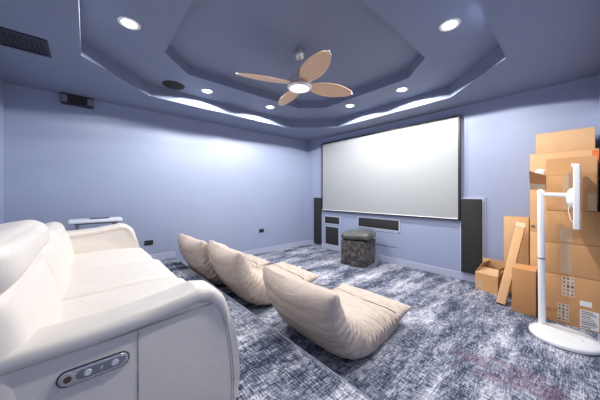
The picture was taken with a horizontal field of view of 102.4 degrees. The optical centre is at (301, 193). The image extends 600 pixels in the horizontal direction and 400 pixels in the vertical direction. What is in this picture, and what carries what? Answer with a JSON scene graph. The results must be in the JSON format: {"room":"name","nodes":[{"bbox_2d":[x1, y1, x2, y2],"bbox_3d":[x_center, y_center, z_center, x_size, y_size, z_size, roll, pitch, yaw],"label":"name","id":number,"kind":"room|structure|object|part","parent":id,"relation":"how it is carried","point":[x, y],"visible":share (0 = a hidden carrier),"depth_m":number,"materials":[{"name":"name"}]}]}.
{"room":"home theater","nodes":[
{"label":"home theater","id":0,"kind":"room"},
{"bbox_2d":[0,78,3,223],"bbox_3d":[-2.106,-0.187,1.134,0.100,3.100,4.905,0,0,-42],"label":"wall","id":1,"kind":"structure","parent":0,"point":[1,81],"depth_m":2.92,"materials":[{"name":"blue paint"}]},
{"bbox_2d":[4,83,308,261],"bbox_3d":[-1.785,-0.187,4.770,5.413,3.100,0.100,0,0,-42],"label":"wall","id":2,"kind":"structure","parent":0,"point":[166,176],"depth_m":4.06,"materials":[{"name":"blue paint"}]},
{"bbox_2d":[60,92,93,108],"bbox_3d":[-3.166,-1.306,3.417,0.340,0.139,0.093,0,0,-42],"label":"speaker","id":3,"kind":"object","parent":2,"relation":"attached to","point":[65,98],"visible":1,"depth_m":3.38},
{"bbox_2d":[61,93,66,101],"bbox_3d":[-3.238,-1.306,3.295,0.064,0.102,0.006,0,0,-42],"label":"grille","id":4,"kind":"object","parent":3,"relation":"attached to","point":[63,95],"depth_m":3.29,"materials":[{"name":"grey plastic"}]},
{"bbox_2d":[68,94,86,105],"bbox_3d":[-3.138,-1.307,3.385,0.190,0.110,0.005,0,0,-42],"label":"grille","id":5,"kind":"object","parent":3,"relation":"attached to","point":[76,100],"depth_m":3.38,"materials":[{"name":"black fabric"}]},
{"bbox_2d":[87,99,92,106],"bbox_3d":[-3.037,-1.306,3.474,0.064,0.102,0.006,0,0,-42],"label":"grille","id":6,"kind":"object","parent":3,"relation":"attached to","point":[89,101],"depth_m":3.47,"materials":[{"name":"grey plastic"}]},
{"bbox_2d":[144,240,152,245],"bbox_3d":[-2.542,0.823,4.024,0.124,0.080,0.009,0,0,-42],"label":"wall outlet","id":7,"kind":"object","parent":2,"relation":"attached to","point":[148,242],"visible":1,"depth_m":4.02,"materials":[{"name":"black plastic"}]},
{"bbox_2d":[150,251,174,259],"bbox_3d":[-2.968,1.085,3.641,1.945,0.115,0.014,0,0,-42],"label":"trim","id":8,"kind":"structure","parent":2,"relation":"attached to","point":[161,256],"depth_m":4.16,"materials":[{"name":"blue paint"}]},
{"bbox_2d":[182,240,308,265],"bbox_3d":[-1.025,1.306,5.369,3.254,0.115,0.014,0,0,-42],"label":"baseboard","id":9,"kind":"structure","parent":2,"relation":"attached to","point":[301,243],"depth_m":5.73,"materials":[{"name":"blue paint"}]},
{"bbox_2d":[0,0,599,141],"bbox_3d":[-0.121,-1.522,2.900,5.213,0.290,4.905,0,0,-42],"label":"ceiling","id":10,"kind":"structure","parent":0,"point":[498,48],"depth_m":2.65,"materials":[{"name":"blue paint"}]},
{"bbox_2d":[0,27,51,57],"bbox_3d":[-2.530,-1.371,2.193,0.335,0.011,0.360,0,0,-42],"label":"ceiling vent","id":11,"kind":"object","parent":10,"relation":"in","point":[8,38],"visible":1,"depth_m":2.20,"materials":[{"name":"grey metal"}]},
{"bbox_2d":[117,16,140,29],"bbox_3d":[-1.565,-1.543,2.195,0.176,0.006,0.176,0,0,-42],"label":"recessed light","id":12,"kind":"object","parent":10,"relation":"in","point":[126,22],"visible":1,"depth_m":2.19,"materials":[{"name":"white plastic"}]},
{"bbox_2d":[162,80,184,89],"bbox_3d":[-1.824,-1.542,3.450,0.290,0.010,0.290,0,0,-42],"label":"ceiling speaker","id":13,"kind":"object","parent":10,"relation":"attached to","point":[175,85],"visible":1,"depth_m":3.44,"materials":[{"name":"black fabric"}]},
{"bbox_2d":[201,88,212,93],"bbox_3d":[-1.423,-1.543,3.646,0.176,0.006,0.176,0,0,-42],"label":"recessed light","id":14,"kind":"object","parent":10,"relation":"in","point":[208,91],"visible":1,"depth_m":3.65,"materials":[{"name":"white"}]},
{"bbox_2d":[265,105,274,108],"bbox_3d":[-0.558,-1.543,4.322,0.176,0.006,0.176,0,0,-42],"label":"recessed light","id":15,"kind":"object","parent":10,"relation":"in","point":[267,106],"visible":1,"depth_m":4.33,"materials":[{"name":"white"}]},
{"bbox_2d":[236,48,352,105],"bbox_3d":[-0.019,-1.435,2.820,1.034,0.461,1.034,0,0,23],"label":"ceiling fan","id":16,"kind":"object","parent":10,"relation":"hanging from","point":[315,66],"visible":1,"depth_m":2.73,"materials":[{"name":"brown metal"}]},
{"bbox_3d":[-0.409,-1.268,2.666,0.588,0.065,0.229,0,0,-22],"label":"blade","id":17,"kind":"part","parent":16,"relation":"part of","materials":[{"name":"brown wood"}]},
{"bbox_3d":[-0.174,-1.268,3.210,0.229,0.065,0.588,0,0,-22],"label":"blade","id":18,"kind":"part","parent":16,"relation":"part of","materials":[{"name":"brown wood"}]},
{"bbox_3d":[0.135,-1.268,2.431,0.229,0.065,0.588,0,0,-22],"label":"blade","id":19,"kind":"part","parent":16,"relation":"part of","materials":[{"name":"brown wood"}]},
{"bbox_3d":[0.370,-1.268,2.975,0.588,0.065,0.229,0,0,-22],"label":"blade","id":20,"kind":"part","parent":16,"relation":"part of","materials":[{"name":"brown wood"}]},
{"bbox_2d":[345,104,354,107],"bbox_3d":[0.858,-1.543,4.256,0.176,0.006,0.176,0,0,-42],"label":"recessed light","id":21,"kind":"object","parent":10,"relation":"in","point":[347,105],"visible":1,"depth_m":4.24,"materials":[{"name":"white"}]},
{"bbox_2d":[396,87,407,91],"bbox_3d":[1.499,-1.543,3.596,0.176,0.006,0.176,0,0,-42],"label":"recessed light","id":22,"kind":"object","parent":10,"relation":"in","point":[401,89],"visible":1,"depth_m":3.59,"materials":[{"name":"white"}]},
{"bbox_2d":[439,18,460,31],"bbox_3d":[1.362,-1.543,2.215,0.176,0.006,0.176,0,0,-42],"label":"recessed light","id":23,"kind":"object","parent":10,"relation":"in","point":[450,24],"visible":1,"depth_m":2.21,"materials":[{"name":"white"}]},
{"bbox_2d":[189,244,599,399],"bbox_3d":[-0.121,1.413,2.900,5.413,0.100,5.105,0,0,-42],"label":"floor","id":24,"kind":"structure","parent":0,"point":[455,341],"depth_m":2.15,"materials":[{"name":"blue carpet"}]},
{"bbox_2d":[178,233,269,284],"bbox_3d":[-1.278,1.003,3.978,1.238,0.711,0.992,0,0,-44],"label":"chair","id":25,"kind":"object","parent":24,"relation":"on","point":[194,252],"visible":0.51,"depth_m":3.44,"materials":[{"name":"beige fabric"}]},
{"bbox_3d":[-1.553,0.998,3.716,0.472,0.702,0.980,0,0,-44],"label":"backrest","id":26,"kind":"part","parent":25,"relation":"part of","materials":[{"name":"beige fabric"}]},
{"bbox_3d":[-1.133,1.210,4.118,0.834,0.298,0.986,0,0,-44],"label":"seat","id":27,"kind":"part","parent":25,"relation":"part of","materials":[{"name":"beige fabric"}]},
{"bbox_2d":[208,240,318,304],"bbox_3d":[-0.536,1.003,3.345,1.291,0.711,1.012,0,0,-39],"label":"chair","id":28,"kind":"object","parent":24,"relation":"on","point":[232,266],"visible":0.71,"depth_m":2.81,"materials":[{"name":"beige fabric"}]},
{"bbox_3d":[-0.846,0.998,3.097,0.492,0.702,0.999,0,0,-39],"label":"backrest","id":29,"kind":"part","parent":28,"relation":"part of","materials":[{"name":"beige fabric"}]},
{"bbox_3d":[-0.373,1.210,3.476,0.869,0.298,1.006,0,0,-39],"label":"seat","id":30,"kind":"part","parent":28,"relation":"part of","materials":[{"name":"beige fabric"}]},
{"bbox_2d":[159,258,368,399],"bbox_3d":[-1.342,1.253,1.814,1.945,0.220,4.905,0,0,-42],"label":"platform","id":31,"kind":"object","parent":24,"relation":"on","point":[272,367],"visible":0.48,"depth_m":1.59,"materials":[{"name":"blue carpet"}]},
{"bbox_2d":[68,217,122,229],"bbox_3d":[-2.750,0.742,3.242,0.540,0.803,0.340,0,0,-42],"label":"side table","id":32,"kind":"object","parent":31,"relation":"on","point":[84,221],"visible":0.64,"depth_m":3.14,"materials":[{"name":"white laminate"}]},
{"bbox_3d":[-2.750,0.388,3.242,0.440,0.020,0.280,0,0,-42],"label":"under frame","id":33,"kind":"part","parent":32,"relation":"part of","materials":[{"name":"grey plastic"}]},
{"bbox_2d":[89,217,108,218],"bbox_3d":[-2.708,0.331,3.240,0.060,0.018,0.200,0,0,40],"label":"remote control","id":34,"kind":"object","parent":32,"relation":"on","point":[94,217],"visible":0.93,"depth_m":3.21,"materials":[{"name":"grey plastic"}]},
{"bbox_2d":[0,220,239,399],"bbox_3d":[-1.720,0.644,1.879,1.350,0.994,2.785,0,0,-42],"label":"recliner sofa","id":35,"kind":"object","parent":31,"relation":"on","point":[86,314],"visible":1,"depth_m":1.06,"materials":[{"name":"beige leather"}]},
{"bbox_2d":[0,254,62,399],"bbox_3d":[-1.323,0.552,1.060,0.382,0.478,1.004,0,0,-42],"label":"cushion","id":36,"kind":"object","parent":35,"relation":"on","point":[31,308],"depth_m":0.82,"materials":[{"name":"beige leather"}]},
{"bbox_2d":[39,235,69,295],"bbox_3d":[-1.898,0.552,1.702,0.377,0.479,0.749,0,0,-42],"label":"cushion","id":37,"kind":"object","parent":35,"relation":"on","point":[51,252],"depth_m":1.63,"materials":[{"name":"beige leather"}]},
{"bbox_2d":[45,222,73,267],"bbox_3d":[-2.483,0.553,2.365,0.377,0.479,1.036,0,0,-42],"label":"cushion","id":38,"kind":"object","parent":35,"relation":"on","point":[65,239],"depth_m":2.29,"materials":[{"name":"beige leather"}]},
{"bbox_2d":[63,376,71,383],"bbox_3d":[-0.816,0.651,0.842,0.022,0.022,0.004,0,0,-42],"label":"socket","id":39,"kind":"object","parent":35,"relation":"attached to","point":[66,379],"depth_m":0.84,"materials":[{"name":"brown plastic"}]},
{"bbox_3d":[-0.765,0.651,0.898,0.200,0.050,0.011,0,0,-42],"label":"control panel","id":40,"kind":"part","parent":35,"relation":"part of","materials":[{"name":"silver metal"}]},
{"bbox_3d":[-2.592,0.773,2.773,1.233,0.675,0.246,0,0,-42],"label":"arm","id":41,"kind":"part","parent":35,"relation":"part of","materials":[{"name":"beige leather"}]},
{"bbox_2d":[69,248,152,270],"bbox_3d":[-2.063,0.779,2.561,0.808,0.268,0.770,0,0,-42],"label":"seat cushion","id":42,"kind":"object","parent":35,"relation":"on","point":[83,258],"depth_m":2.49,"materials":[{"name":"beige leather"}]},
{"bbox_2d":[62,259,176,300],"bbox_3d":[-1.551,0.779,2.012,0.838,0.267,0.750,0,0,-42],"label":"seat cushion","id":43,"kind":"object","parent":35,"relation":"on","point":[81,282],"depth_m":1.91,"materials":[{"name":"beige leather"}]},
{"bbox_3d":[-0.843,0.811,0.943,1.233,0.600,0.166,0,0,-42],"label":"arm","id":44,"kind":"part","parent":35,"relation":"part of","materials":[{"name":"beige leather"}]},
{"bbox_2d":[61,278,186,321],"bbox_3d":[-1.017,0.779,1.447,0.871,0.267,0.827,0,0,-42],"label":"seat cushion","id":45,"kind":"object","parent":35,"relation":"on","point":[85,304],"depth_m":1.52,"materials":[{"name":"beige leather"}]},
{"bbox_2d":[176,258,371,399],"bbox_3d":[-0.615,1.147,2.461,0.009,0.013,4.905,0,0,-42],"label":"trim","id":46,"kind":"structure","parent":31,"relation":"attached to","point":[359,391],"depth_m":1.80,"materials":[{"name":"grey carpet"}]},
{"bbox_2d":[263,266,410,359],"bbox_3d":[0.363,1.036,2.410,1.304,0.646,0.973,0,0,-42],"label":"chair","id":47,"kind":"object","parent":24,"relation":"on","point":[347,321],"visible":1,"depth_m":1.99,"materials":[{"name":"beige fabric"}]},
{"bbox_3d":[0.521,1.224,2.551,0.878,0.271,0.967,0,0,-42],"label":"seat","id":48,"kind":"part","parent":47,"relation":"part of","materials":[{"name":"beige fabric"}]},
{"bbox_2d":[341,229,374,267],"bbox_3d":[1.115,1.047,4.719,0.626,0.628,0.591,0,0,40],"label":"ottoman","id":49,"kind":"object","parent":24,"relation":"on","point":[357,246],"visible":1,"depth_m":4.51,"materials":[{"name":"grey fabric"}]},
{"bbox_3d":[1.115,0.811,4.719,0.622,0.155,0.583,0,0,30],"label":"cushion lid","id":50,"kind":"part","parent":49,"relation":"part of","materials":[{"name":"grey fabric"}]},
{"bbox_2d":[475,257,505,294],"bbox_3d":[2.660,1.149,3.374,0.240,0.425,0.320,0,0,-30],"label":"open box","id":51,"kind":"object","parent":24,"relation":"on","point":[488,277],"visible":0.82,"depth_m":3.35,"materials":[{"name":"cardboard"}]},
{"bbox_2d":[496,222,525,304],"bbox_3d":[2.658,0.876,3.051,0.558,1.021,0.128,0,0,-22],"label":"box","id":52,"kind":"object","parent":24,"relation":"on","point":[512,258],"visible":0.89,"depth_m":3.02,"materials":[{"name":"cardboard"}]},
{"bbox_2d":[504,216,528,292],"bbox_3d":[2.939,0.840,3.301,0.070,1.044,0.255,0,0,-42],"label":"cardboard box","id":53,"kind":"object","parent":24,"relation":"on","point":[509,221],"visible":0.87,"depth_m":3.28,"materials":[{"name":"brown cardboard"}]},
{"bbox_2d":[512,263,537,316],"bbox_3d":[2.616,1.113,2.821,0.280,0.499,0.202,0,0,-42],"label":"cardboard box","id":54,"kind":"object","parent":24,"relation":"on","point":[524,277],"visible":0.92,"depth_m":2.73,"materials":[{"name":"brown cardboard"}]},
{"bbox_2d":[530,231,537,266],"bbox_3d":[3.097,0.910,2.860,0.370,0.904,0.532,0,0,-42],"label":"cardboard box","id":55,"kind":"object","parent":24,"relation":"on","point":[533,234],"visible":0.12,"depth_m":2.91,"materials":[{"name":"brown cardboard"}]},
{"bbox_2d":[530,148,598,230],"bbox_3d":[3.095,-0.009,2.859,0.374,0.931,0.532,0,0,-42],"label":"cardboard box","id":56,"kind":"object","parent":55,"relation":"on","point":[537,161],"visible":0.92,"depth_m":2.85,"materials":[{"name":"orange cardboard"}]},
{"bbox_2d":[536,127,594,153],"bbox_3d":[3.097,-0.595,2.845,0.310,0.235,0.455,0,0,-42],"label":"cardboard box","id":57,"kind":"object","parent":56,"relation":"on","point":[583,138],"visible":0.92,"depth_m":2.73,"materials":[{"name":"brown cardboard"}]},
{"bbox_2d":[529,163,599,354],"bbox_3d":[2.451,0.540,2.255,0.477,1.642,0.474,0,0,19],"label":"stand","id":58,"kind":"object","parent":24,"relation":"on","point":[563,337],"visible":1,"depth_m":2.28,"materials":[{"name":"white plastic"}]},
{"bbox_3d":[2.508,0.015,2.401,0.044,0.051,0.177,0,0,-42],"label":"arm","id":59,"kind":"part","parent":58,"relation":"part of","materials":[{"name":"white plastic"}]},
{"bbox_2d":[545,271,599,332],"bbox_3d":[2.869,1.107,2.598,0.300,0.511,0.442,0,0,-42],"label":"cardboard box","id":60,"kind":"object","parent":24,"relation":"on","point":[574,301],"visible":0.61,"depth_m":2.47,"materials":[{"name":"beige cardboard"}]},
{"bbox_2d":[545,241,599,280],"bbox_3d":[2.879,0.685,2.587,0.299,0.328,0.412,0,0,-42],"label":"cardboard box","id":61,"kind":"object","parent":60,"relation":"on","point":[583,261],"visible":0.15,"depth_m":2.47,"materials":[{"name":"brown cardboard"}]},
{"bbox_2d":[545,209,599,246],"bbox_3d":[2.884,0.351,2.581,0.299,0.336,0.397,0,0,-42],"label":"cardboard box","id":62,"kind":"object","parent":61,"relation":"on","point":[558,224],"visible":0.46,"depth_m":2.48,"materials":[{"name":"brown cardboard"}]},
{"bbox_2d":[529,155,596,211],"bbox_3d":[2.815,-0.096,2.612,0.361,0.553,0.482,0,0,-42],"label":"cardboard box","id":63,"kind":"object","parent":62,"relation":"on","point":[554,179],"visible":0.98,"depth_m":2.51,"materials":[{"name":"brown cardboard"}]},
{"bbox_2d":[309,75,598,271],"bbox_3d":[1.863,-0.187,4.665,0.100,3.100,4.905,0,0,-42],"label":"wall","id":64,"kind":"structure","parent":0,"point":[498,135],"depth_m":3.56,"materials":[{"name":"blue paint"}]},
{"bbox_2d":[314,197,321,244],"bbox_3d":[0.442,0.698,6.151,0.050,1.187,0.248,0,0,-42],"label":"tower speaker","id":65,"kind":"object","parent":64,"relation":"attached to","point":[318,200],"visible":0.94,"depth_m":6.12},
{"bbox_2d":[324,215,340,225],"bbox_3d":[0.744,0.650,5.834,0.020,0.211,0.506,0,0,-42],"label":"air vent","id":66,"kind":"object","parent":64,"relation":"in","point":[334,220],"visible":1,"depth_m":5.81,"materials":[{"name":"black metal"}]},
{"bbox_2d":[325,216,338,223],"bbox_3d":[0.744,0.650,5.834,0.020,0.155,0.450,0,0,-42],"label":"grille","id":67,"kind":"object","parent":66,"relation":"attached to","point":[331,219],"depth_m":5.82,"materials":[{"name":"black fabric"}]},
{"bbox_2d":[325,225,339,246],"bbox_3d":[0.742,1.026,5.836,0.020,0.471,0.461,0,0,-42],"label":"subwoofer","id":68,"kind":"object","parent":64,"relation":"attached to","point":[332,234],"visible":1,"depth_m":5.81,"materials":[{"name":"black fabric"}]},
{"bbox_2d":[357,216,399,231],"bbox_3d":[1.550,0.616,4.927,0.020,0.236,0.948,0,0,-42],"label":"speaker","id":69,"kind":"object","parent":64,"relation":"attached to","point":[375,223],"visible":1,"depth_m":4.88},
{"bbox_2d":[374,230,397,246],"bbox_3d":[1.675,0.885,4.796,0.020,0.277,0.488,0,0,-42],"label":"access panel","id":70,"kind":"object","parent":64,"relation":"attached to","point":[388,238],"visible":0.96,"depth_m":4.78,"materials":[{"name":"blue paint"}]},
{"bbox_3d":[1.678,0.885,4.798,0.012,0.235,0.440,0,0,-42],"label":"panel","id":71,"kind":"part","parent":70,"relation":"part of","materials":[{"name":"blue paint"}]},
{"bbox_2d":[322,115,460,220],"bbox_3d":[1.520,-0.405,4.922,0.073,1.665,2.995,0,0,-42],"label":"projection screen","id":72,"kind":"object","parent":64,"relation":"attached to","point":[414,170],"visible":1,"depth_m":4.53,"materials":[{"name":"grey fabric"}]},
{"bbox_2d":[309,240,474,281],"bbox_3d":[1.821,1.306,4.628,0.014,0.115,4.905,0,0,-42],"label":"baseboard","id":73,"kind":"structure","parent":64,"relation":"attached to","point":[437,270],"depth_m":4.31,"materials":[{"name":"blue paint"}]},
{"bbox_2d":[460,198,483,274],"bbox_3d":[2.619,0.659,3.699,0.055,1.166,0.294,0,0,-42],"label":"tower speaker","id":74,"kind":"object","parent":64,"relation":"attached to","point":[472,209],"visible":0.81,"depth_m":3.68},
{"bbox_2d":[485,197,485,257],"bbox_3d":[2.742,0.650,3.593,0.012,1.195,0.012,0,0,-42],"label":"trim","id":75,"kind":"structure","parent":64,"relation":"attached to","point":[485,197],"depth_m":3.59,"materials":[{"name":"blue paint"}]},
{"bbox_2d":[599,73,599,210],"bbox_3d":[1.542,-0.187,1.030,5.413,3.100,0.100,0,0,-42],"label":"wall","id":76,"kind":"structure","parent":0,"point":[599,73],"depth_m":2.77,"materials":[{"name":"blue paint"}]}
]}

